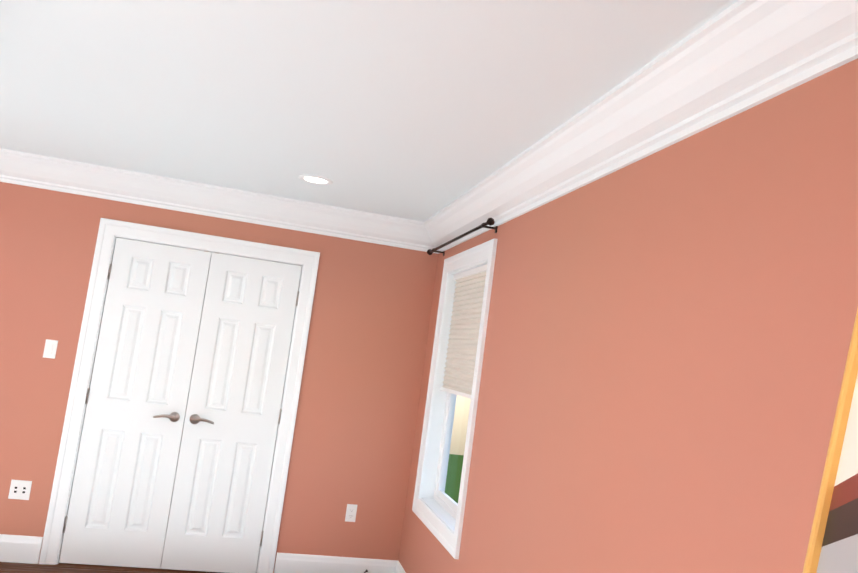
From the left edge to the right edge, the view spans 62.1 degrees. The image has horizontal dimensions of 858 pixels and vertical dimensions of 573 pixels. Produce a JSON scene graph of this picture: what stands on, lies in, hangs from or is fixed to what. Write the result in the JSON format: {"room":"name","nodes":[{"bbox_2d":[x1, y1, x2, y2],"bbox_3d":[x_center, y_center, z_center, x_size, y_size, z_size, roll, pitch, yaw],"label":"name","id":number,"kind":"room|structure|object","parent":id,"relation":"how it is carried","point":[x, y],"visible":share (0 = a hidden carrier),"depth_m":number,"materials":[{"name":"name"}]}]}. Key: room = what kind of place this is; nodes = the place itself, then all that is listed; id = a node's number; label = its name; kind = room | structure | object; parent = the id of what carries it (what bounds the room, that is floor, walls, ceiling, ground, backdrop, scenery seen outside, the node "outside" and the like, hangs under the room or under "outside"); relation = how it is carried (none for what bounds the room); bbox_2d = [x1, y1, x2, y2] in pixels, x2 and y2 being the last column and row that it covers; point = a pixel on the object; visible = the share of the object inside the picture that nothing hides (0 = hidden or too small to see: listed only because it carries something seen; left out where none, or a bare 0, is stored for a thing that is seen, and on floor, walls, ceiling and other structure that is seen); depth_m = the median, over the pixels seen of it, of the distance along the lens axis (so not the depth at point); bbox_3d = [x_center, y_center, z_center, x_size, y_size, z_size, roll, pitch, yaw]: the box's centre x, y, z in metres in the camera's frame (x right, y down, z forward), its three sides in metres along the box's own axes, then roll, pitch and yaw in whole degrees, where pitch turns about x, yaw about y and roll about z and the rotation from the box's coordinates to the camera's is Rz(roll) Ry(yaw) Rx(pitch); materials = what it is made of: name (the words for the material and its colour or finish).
{"room":"bedroom","nodes":[
{"label":"bedroom","id":0,"kind":"room"},
{"bbox_2d":[0,562,222,572],"bbox_3d":[-2.138,1.498,1.529,5.600,0.100,6.000,9,-6,-13],"label":"floor","id":1,"kind":"structure","parent":0,"point":[8,567],"depth_m":4.38,"materials":[{"name":"brown wood"}]},
{"bbox_2d":[802,308,857,572],"bbox_3d":[0.354,0.569,0.308,0.638,2.129,1.044,5,-6,22],"label":"picture frame","id":2,"kind":"object","parent":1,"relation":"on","point":[833,544],"depth_m":0.71,"materials":[{"name":"brown wood"}]},
{"bbox_2d":[165,260,210,537],"bbox_3d":[-1.659,0.617,5.104,1.320,2.480,0.600,9,-6,-13],"label":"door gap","id":3,"kind":"structure","parent":0,"point":[187,401],"depth_m":5.31,"materials":[{"name":"black"}]},
{"bbox_2d":[0,182,437,572],"bbox_3d":[-2.716,0.415,4.482,5.450,2.480,0.150,9,-6,-13],"label":"wall","id":4,"kind":"structure","parent":0,"point":[357,413],"depth_m":4.82,"materials":[{"name":"paint"}]},
{"bbox_2d":[8,480,31,499],"bbox_3d":[-2.518,1.252,4.388,0.116,0.115,0.008,9,-6,-13],"label":"outlet","id":5,"kind":"object","parent":4,"relation":"attached to","point":[20,489],"visible":1,"depth_m":4.39,"materials":[{"name":"white plastic"}]},
{"bbox_2d":[43,339,57,358],"bbox_3d":[-2.380,0.393,4.480,0.070,0.115,0.011,9,-6,-13],"label":"light switch","id":6,"kind":"object","parent":4,"relation":"attached to","point":[50,348],"visible":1,"depth_m":4.48,"materials":[{"name":"white plastic"}]},
{"bbox_2d":[39,218,319,572],"bbox_3d":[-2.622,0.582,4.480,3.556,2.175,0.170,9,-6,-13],"label":"door frame","id":7,"kind":"structure","parent":4,"relation":"attached to","point":[110,231],"depth_m":4.67,"materials":[{"name":"white paint"}]},
{"bbox_2d":[59,237,301,572],"bbox_3d":[-1.580,0.784,4.642,1.219,2.061,0.089,9,-6,-13],"label":"closet doors","id":8,"kind":"structure","parent":4,"relation":"in","point":[128,460],"depth_m":4.65,"materials":[{"name":"white paint"}]},
{"bbox_2d":[0,534,397,572],"bbox_3d":[-2.774,1.566,4.301,5.300,0.158,0.017,9,-6,-13],"label":"baseboard","id":9,"kind":"structure","parent":4,"relation":"attached to","point":[19,549],"depth_m":4.72,"materials":[{"name":"white paint"}]},
{"bbox_2d":[0,148,437,253],"bbox_3d":[-2.458,-0.721,4.457,5.300,0.178,0.172,9,-6,-13],"label":"crown molding","id":10,"kind":"structure","parent":4,"relation":"attached to","point":[70,176],"depth_m":4.68,"materials":[{"name":"white paint"}]},
{"bbox_2d":[345,504,356,521],"bbox_3d":[-0.528,1.538,4.838,0.070,0.115,0.009,9,-6,-13],"label":"outlet","id":11,"kind":"object","parent":4,"relation":"attached to","point":[351,510],"visible":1,"depth_m":4.84,"materials":[{"name":"white plastic"}]},
{"bbox_2d":[0,0,737,221],"bbox_3d":[-1.805,-1.048,1.788,5.600,0.100,6.000,9,-6,-13],"label":"ceiling","id":12,"kind":"structure","parent":0,"point":[421,110],"depth_m":2.60,"materials":[{"name":"white paint"}]},
{"bbox_2d":[299,175,332,184],"bbox_3d":[-0.649,-0.609,4.080,0.196,0.007,0.196,9,-6,-13],"label":"recessed light","id":13,"kind":"object","parent":12,"relation":"in","point":[314,179],"visible":1,"depth_m":4.08,"materials":[{"name":"white paint"}]},
{"bbox_2d":[398,58,857,572],"bbox_3d":[0.657,0.629,2.252,0.150,2.480,6.000,9,-6,-13],"label":"wall","id":14,"kind":"structure","parent":0,"point":[669,331],"depth_m":2.03,"materials":[{"name":"paint"}]},
{"bbox_2d":[395,561,405,572],"bbox_3d":[0.426,1.762,2.117,0.017,0.158,5.700,9,-6,-13],"label":"baseboard","id":15,"kind":"structure","parent":14,"relation":"attached to","point":[399,568],"depth_m":4.79,"materials":[{"name":"white paint"}]},
{"bbox_2d":[412,239,497,558],"bbox_3d":[0.198,0.615,4.240,0.170,1.666,1.056,9,-6,-13],"label":"window unit","id":16,"kind":"structure","parent":14,"relation":"in","point":[445,501],"depth_m":4.55,"materials":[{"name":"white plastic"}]},
{"bbox_2d":[440,264,486,398],"bbox_3d":[0.234,0.272,4.273,0.048,0.762,0.835,9,-6,-13],"label":"window shade","id":17,"kind":"object","parent":16,"relation":"attached to","point":[463,335],"visible":0.69,"depth_m":4.32,"materials":[{"name":"beige fabric"}]},
{"bbox_2d":[427,218,497,255],"bbox_3d":[0.190,-0.287,4.380,0.097,0.060,1.408,9,-6,-13],"label":"curtain rod","id":18,"kind":"object","parent":14,"relation":"attached to","point":[490,221],"visible":0.96,"depth_m":4.12,"materials":[{"name":"brown metal"}]},
{"bbox_2d":[424,0,857,253],"bbox_3d":[0.650,-0.530,2.332,0.172,0.178,5.700,9,-6,-13],"label":"crown molding","id":19,"kind":"structure","parent":14,"relation":"attached to","point":[737,57],"depth_m":2.05,"materials":[{"name":"white paint"}]},
{"label":"outside","id":20,"kind":"structure","parent":0,"visible":0},
{"bbox_2d":[445,454,463,502],"bbox_3d":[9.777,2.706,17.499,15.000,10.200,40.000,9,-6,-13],"label":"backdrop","id":21,"kind":"structure","parent":20,"point":[455,461],"depth_m":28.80,"materials":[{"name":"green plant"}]}
]}

